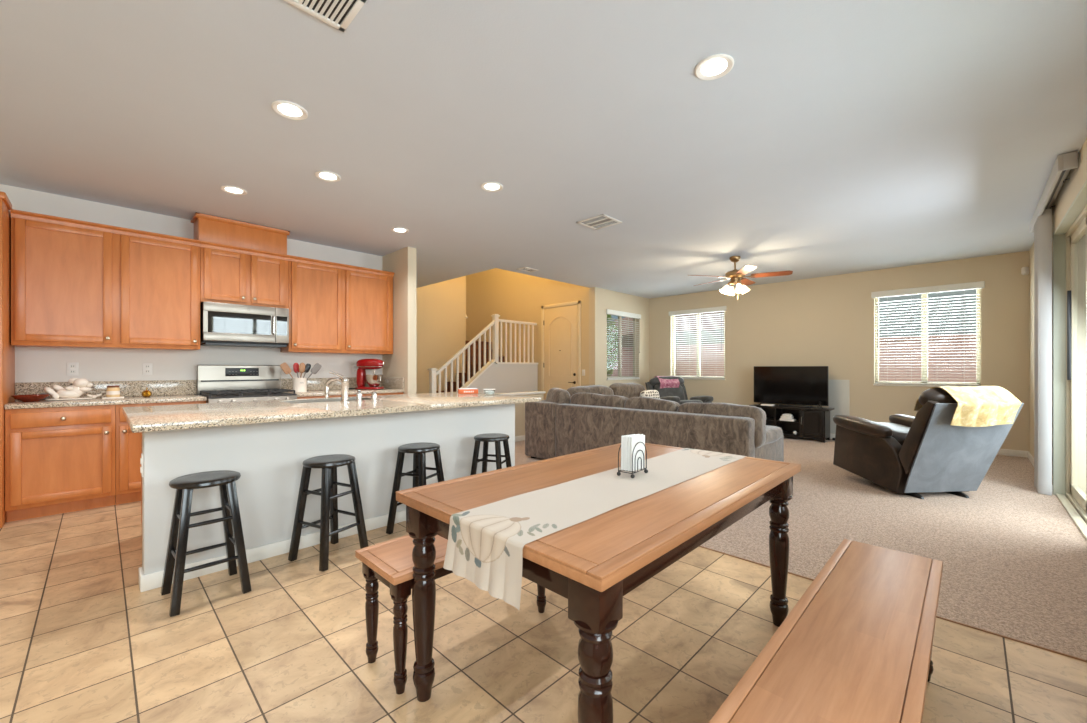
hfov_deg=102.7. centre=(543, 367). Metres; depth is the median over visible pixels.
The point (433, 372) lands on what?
stair railing
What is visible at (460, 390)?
snack box
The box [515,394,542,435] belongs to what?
wall
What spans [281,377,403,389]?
backsplash
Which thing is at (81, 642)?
floor
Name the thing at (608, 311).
window blind
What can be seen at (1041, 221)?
vertical blind
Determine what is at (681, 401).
seat cushion
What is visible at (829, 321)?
wall
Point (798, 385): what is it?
television
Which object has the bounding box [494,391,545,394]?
trim
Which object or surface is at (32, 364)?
wall
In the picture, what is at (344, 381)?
faucet
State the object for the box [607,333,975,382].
wall
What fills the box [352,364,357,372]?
wall outlet
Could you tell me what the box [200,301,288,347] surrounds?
microwave
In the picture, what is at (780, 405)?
soundbar
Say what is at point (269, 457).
kitchen island
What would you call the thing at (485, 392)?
food container
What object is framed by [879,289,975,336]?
house
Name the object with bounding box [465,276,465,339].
wall
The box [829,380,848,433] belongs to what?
wall panel
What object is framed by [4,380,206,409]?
countertop
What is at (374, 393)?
air gap
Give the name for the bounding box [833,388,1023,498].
recliner
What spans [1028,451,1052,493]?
baseboard
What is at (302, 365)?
spoon
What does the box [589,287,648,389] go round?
wall
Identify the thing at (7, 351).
panel
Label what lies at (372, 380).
mixing bowl
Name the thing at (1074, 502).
door
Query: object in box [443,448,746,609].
table runner
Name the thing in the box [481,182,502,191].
recessed light
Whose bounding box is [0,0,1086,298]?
ceiling
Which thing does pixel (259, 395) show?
cooktop
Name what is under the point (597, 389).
cushion
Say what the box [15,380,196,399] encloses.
backsplash
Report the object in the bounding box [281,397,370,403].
sink basin
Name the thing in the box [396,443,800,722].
dining table
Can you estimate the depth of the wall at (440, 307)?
8.83 m
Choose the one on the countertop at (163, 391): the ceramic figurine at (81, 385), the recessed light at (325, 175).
the ceramic figurine at (81, 385)
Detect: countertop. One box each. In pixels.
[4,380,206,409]
[122,392,540,432]
[281,377,403,396]
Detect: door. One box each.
[541,300,580,399]
[1056,205,1086,540]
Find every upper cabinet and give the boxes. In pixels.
[10,209,200,349]
[200,241,289,308]
[280,255,394,354]
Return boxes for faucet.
[324,371,349,401]
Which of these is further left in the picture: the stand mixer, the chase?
the chase
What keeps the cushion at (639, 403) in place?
on the sectional sofa
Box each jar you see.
[102,385,123,398]
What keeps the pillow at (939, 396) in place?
on the recliner at (922, 452)
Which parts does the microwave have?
handle, control panel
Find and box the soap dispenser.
[356,390,362,400]
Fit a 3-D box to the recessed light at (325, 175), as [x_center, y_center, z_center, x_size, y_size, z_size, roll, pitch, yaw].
[-1.740,-1.545,3.512,0.190,0.010,0.190,0,0,44]
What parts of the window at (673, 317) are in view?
sill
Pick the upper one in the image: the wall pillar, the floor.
the wall pillar
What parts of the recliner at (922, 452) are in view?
arm panel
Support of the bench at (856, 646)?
on the floor
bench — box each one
[355,535,545,694]
[709,539,942,722]
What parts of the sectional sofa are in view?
arm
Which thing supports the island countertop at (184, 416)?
on the kitchen island
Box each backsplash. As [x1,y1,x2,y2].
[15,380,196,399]
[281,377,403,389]
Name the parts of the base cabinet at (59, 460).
drawer, door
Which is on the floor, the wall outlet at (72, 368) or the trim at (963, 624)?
the trim at (963, 624)
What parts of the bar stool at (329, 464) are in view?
leg, leg, seat, leg, leg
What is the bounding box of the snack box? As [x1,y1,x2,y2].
[458,388,477,393]
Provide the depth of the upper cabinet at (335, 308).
5.29 m
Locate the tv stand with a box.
[749,404,833,442]
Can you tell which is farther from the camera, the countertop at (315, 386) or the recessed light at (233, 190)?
the countertop at (315, 386)
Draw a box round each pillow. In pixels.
[640,390,659,398]
[649,376,683,385]
[918,388,956,404]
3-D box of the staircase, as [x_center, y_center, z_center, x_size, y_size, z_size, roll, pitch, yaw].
[-1.965,-0.323,9.370,2.635,3.026,2.610,0,0,44]
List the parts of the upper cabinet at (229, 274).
door, crown molding, door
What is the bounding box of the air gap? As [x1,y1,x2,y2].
[371,391,376,400]
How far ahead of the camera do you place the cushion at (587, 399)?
5.12 m
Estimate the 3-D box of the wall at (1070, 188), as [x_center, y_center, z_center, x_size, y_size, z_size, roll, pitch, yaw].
[2.827,-0.180,1.955,0.180,2.740,10.750,0,0,44]
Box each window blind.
[606,309,640,378]
[669,306,726,378]
[871,281,984,385]
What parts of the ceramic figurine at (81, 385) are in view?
leg, leg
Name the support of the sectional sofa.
on the floor
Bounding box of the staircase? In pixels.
[436,314,537,392]
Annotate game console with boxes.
[780,418,795,421]
[781,416,793,418]
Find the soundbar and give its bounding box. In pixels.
[779,404,811,407]
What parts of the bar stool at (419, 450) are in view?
leg, leg, seat, leg, leg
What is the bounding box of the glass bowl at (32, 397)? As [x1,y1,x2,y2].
[11,394,49,401]
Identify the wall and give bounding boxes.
[0,184,381,400]
[416,276,464,393]
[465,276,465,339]
[466,268,588,390]
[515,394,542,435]
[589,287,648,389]
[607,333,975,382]
[649,251,1028,450]
[1029,138,1086,483]
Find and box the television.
[754,366,828,407]
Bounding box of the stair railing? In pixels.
[428,314,536,392]
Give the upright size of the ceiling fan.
0.604 m
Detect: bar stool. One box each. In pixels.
[161,470,251,616]
[288,454,367,570]
[386,442,443,533]
[470,433,511,474]
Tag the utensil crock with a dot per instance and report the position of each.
(299, 384)
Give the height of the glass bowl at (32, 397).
0.054 m
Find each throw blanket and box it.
[654,376,679,387]
[914,386,1020,426]
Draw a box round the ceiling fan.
[688,256,792,299]
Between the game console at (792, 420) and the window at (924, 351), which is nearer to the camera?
the window at (924, 351)
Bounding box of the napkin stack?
[621,434,644,470]
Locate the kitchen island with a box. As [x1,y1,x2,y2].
[139,403,514,591]
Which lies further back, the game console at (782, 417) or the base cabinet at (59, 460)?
the game console at (782, 417)
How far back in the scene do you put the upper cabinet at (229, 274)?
4.59 m
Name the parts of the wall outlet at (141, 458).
plate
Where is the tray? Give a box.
[45,397,91,399]
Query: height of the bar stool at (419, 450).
0.619 m
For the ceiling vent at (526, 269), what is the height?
0.010 m
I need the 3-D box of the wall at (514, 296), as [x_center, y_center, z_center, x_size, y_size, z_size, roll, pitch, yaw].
[-0.493,-1.510,9.874,4.270,5.400,0.150,0,0,44]
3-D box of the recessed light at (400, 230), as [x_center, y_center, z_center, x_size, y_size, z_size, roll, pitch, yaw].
[-1.612,-1.545,4.885,0.190,0.010,0.190,0,0,44]
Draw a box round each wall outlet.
[67,362,78,375]
[140,454,142,476]
[142,363,151,374]
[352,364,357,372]
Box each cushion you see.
[546,388,570,403]
[567,385,613,396]
[570,393,627,407]
[609,383,644,398]
[624,397,679,411]
[654,384,685,399]
[677,402,765,447]
[680,400,702,404]
[878,422,909,444]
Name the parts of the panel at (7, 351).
crown molding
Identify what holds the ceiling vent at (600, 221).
in the ceiling
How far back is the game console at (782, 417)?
7.31 m
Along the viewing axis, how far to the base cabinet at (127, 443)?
3.79 m
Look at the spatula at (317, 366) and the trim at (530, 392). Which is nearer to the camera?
the spatula at (317, 366)
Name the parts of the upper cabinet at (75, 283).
door, crown molding, door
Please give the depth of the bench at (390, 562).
1.69 m
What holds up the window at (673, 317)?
in the wall at (829, 321)
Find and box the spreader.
[87,394,100,398]
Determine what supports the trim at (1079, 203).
attached to the wall at (1070, 188)
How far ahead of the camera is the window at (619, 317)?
9.08 m
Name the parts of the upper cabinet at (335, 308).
door, crown molding, door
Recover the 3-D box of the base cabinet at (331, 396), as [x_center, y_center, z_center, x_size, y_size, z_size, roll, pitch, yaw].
[-2.448,0.752,5.362,0.654,0.875,1.259,0,0,44]
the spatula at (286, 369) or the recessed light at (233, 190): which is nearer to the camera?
the recessed light at (233, 190)
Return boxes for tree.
[607,314,617,376]
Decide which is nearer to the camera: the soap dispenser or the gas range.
the soap dispenser
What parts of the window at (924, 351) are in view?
sill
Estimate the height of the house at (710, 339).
4.100 m
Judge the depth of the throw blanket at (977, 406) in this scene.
3.63 m
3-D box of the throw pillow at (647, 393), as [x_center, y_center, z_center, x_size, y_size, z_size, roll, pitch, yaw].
[1.685,0.518,6.861,0.169,0.345,0.460,0,0,44]
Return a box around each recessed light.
[220,185,246,194]
[271,100,307,119]
[315,171,340,181]
[391,227,408,232]
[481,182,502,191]
[695,54,733,79]
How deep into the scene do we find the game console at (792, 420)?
7.30 m
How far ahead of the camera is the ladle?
5.00 m
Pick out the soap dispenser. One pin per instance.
(358, 393)
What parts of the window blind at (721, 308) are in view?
ladder cord, ladder cord, rail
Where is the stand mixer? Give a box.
[355,359,384,389]
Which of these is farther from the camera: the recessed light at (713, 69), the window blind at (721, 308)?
the window blind at (721, 308)
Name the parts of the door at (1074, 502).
pull handle, frame, sliding panel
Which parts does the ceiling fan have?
blade, lamp shade, lamp shade, lamp shade, lamp shade, blade, blade, blade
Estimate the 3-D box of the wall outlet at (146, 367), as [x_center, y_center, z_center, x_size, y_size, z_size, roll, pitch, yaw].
[-3.928,0.010,4.314,0.010,0.120,0.074,0,0,44]
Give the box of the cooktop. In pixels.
[201,392,296,398]
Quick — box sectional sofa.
[525,383,783,461]
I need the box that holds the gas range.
[197,365,296,402]
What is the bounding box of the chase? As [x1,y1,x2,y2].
[191,212,289,254]
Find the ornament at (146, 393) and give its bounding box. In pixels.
[142,388,151,396]
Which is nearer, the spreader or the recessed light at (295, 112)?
the recessed light at (295, 112)
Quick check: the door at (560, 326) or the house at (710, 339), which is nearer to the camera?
the door at (560, 326)
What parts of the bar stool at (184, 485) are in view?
leg, leg, seat, leg, leg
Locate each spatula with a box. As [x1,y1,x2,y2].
[280,363,292,378]
[307,363,321,379]
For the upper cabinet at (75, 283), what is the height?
1.083 m
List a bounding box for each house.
[607,311,723,346]
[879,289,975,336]
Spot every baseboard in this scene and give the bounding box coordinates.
[515,435,524,441]
[830,433,1027,457]
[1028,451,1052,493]
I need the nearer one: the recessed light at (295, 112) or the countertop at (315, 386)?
the recessed light at (295, 112)
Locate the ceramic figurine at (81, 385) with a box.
[44,378,92,399]
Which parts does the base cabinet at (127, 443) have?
drawer, door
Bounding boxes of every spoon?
[293,363,298,377]
[299,363,304,377]
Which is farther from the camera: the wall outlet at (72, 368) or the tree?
the tree
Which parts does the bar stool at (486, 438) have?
leg, leg, seat, leg, leg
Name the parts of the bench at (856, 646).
leg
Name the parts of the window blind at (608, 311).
rail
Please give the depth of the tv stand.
7.13 m
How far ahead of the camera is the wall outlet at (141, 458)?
2.35 m
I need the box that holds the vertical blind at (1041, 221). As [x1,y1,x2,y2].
[1030,151,1077,494]
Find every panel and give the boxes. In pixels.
[0,191,14,527]
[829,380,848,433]
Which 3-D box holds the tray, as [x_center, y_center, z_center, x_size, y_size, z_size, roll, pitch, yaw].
[-4.121,0.268,3.781,0.144,0.014,0.282,0,0,44]
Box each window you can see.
[607,316,639,379]
[672,311,724,379]
[873,289,980,386]
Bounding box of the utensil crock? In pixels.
[293,378,306,392]
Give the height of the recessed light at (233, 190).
0.010 m
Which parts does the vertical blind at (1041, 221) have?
head rail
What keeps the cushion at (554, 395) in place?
on the sectional sofa
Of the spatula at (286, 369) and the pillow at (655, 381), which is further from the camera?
the pillow at (655, 381)
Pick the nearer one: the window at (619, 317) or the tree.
the window at (619, 317)
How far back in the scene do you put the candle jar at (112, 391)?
3.92 m
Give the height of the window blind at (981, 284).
1.454 m
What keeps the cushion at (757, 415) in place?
on the sectional sofa
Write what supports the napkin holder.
on the table runner
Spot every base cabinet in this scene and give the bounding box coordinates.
[5,405,114,521]
[115,401,205,504]
[297,392,402,398]
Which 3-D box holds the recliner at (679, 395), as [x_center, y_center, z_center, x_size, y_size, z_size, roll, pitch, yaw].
[2.592,0.675,8.357,0.848,1.018,1.232,0,0,-12]
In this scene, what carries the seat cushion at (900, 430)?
on the recliner at (922, 452)
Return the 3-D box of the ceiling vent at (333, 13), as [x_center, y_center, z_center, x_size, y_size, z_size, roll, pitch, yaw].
[-0.962,-1.544,1.772,0.255,0.011,0.385,0,0,44]
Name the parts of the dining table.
leg, leg, leg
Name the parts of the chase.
crown molding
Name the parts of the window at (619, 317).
sill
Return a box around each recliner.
[645,376,713,404]
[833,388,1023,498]
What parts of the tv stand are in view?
door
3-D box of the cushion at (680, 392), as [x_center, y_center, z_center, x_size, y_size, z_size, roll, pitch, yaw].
[2.522,0.564,8.707,0.629,0.554,0.348,0,0,-12]
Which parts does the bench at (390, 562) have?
leg, leg, seat, leg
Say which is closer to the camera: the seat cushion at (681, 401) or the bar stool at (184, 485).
the bar stool at (184, 485)
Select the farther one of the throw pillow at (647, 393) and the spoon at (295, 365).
the throw pillow at (647, 393)
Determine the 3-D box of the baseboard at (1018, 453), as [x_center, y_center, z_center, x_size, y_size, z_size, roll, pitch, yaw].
[4.388,1.145,7.732,5.680,0.090,0.015,0,0,44]
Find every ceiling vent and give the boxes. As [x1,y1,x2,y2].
[284,0,366,31]
[517,267,538,271]
[576,214,621,229]
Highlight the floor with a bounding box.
[0,436,1086,722]
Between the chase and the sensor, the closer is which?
the chase
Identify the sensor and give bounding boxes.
[1021,267,1028,274]
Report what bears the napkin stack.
in the napkin holder
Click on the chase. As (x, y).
(209, 228)
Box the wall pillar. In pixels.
[382,247,415,393]
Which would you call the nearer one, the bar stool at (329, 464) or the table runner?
the table runner
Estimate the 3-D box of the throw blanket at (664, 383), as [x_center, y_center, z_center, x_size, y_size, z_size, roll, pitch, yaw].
[2.467,0.343,8.818,0.461,0.365,0.393,0,0,-12]
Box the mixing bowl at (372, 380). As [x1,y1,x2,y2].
[365,375,382,386]
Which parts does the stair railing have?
newel post, handrail, newel post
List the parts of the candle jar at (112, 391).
lid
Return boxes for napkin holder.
[617,442,647,477]
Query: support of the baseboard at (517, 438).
attached to the wall at (519, 407)
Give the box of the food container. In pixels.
[483,389,495,394]
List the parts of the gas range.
control panel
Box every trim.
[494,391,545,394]
[699,546,1086,661]
[1053,180,1086,495]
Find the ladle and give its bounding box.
[303,363,310,377]
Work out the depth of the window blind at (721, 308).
8.96 m
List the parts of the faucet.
spout, lever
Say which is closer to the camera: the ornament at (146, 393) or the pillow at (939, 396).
the pillow at (939, 396)
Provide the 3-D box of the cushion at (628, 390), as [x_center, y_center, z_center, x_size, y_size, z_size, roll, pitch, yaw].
[1.308,0.482,6.936,0.282,0.498,0.870,0,0,44]
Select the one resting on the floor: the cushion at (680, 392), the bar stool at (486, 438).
the bar stool at (486, 438)

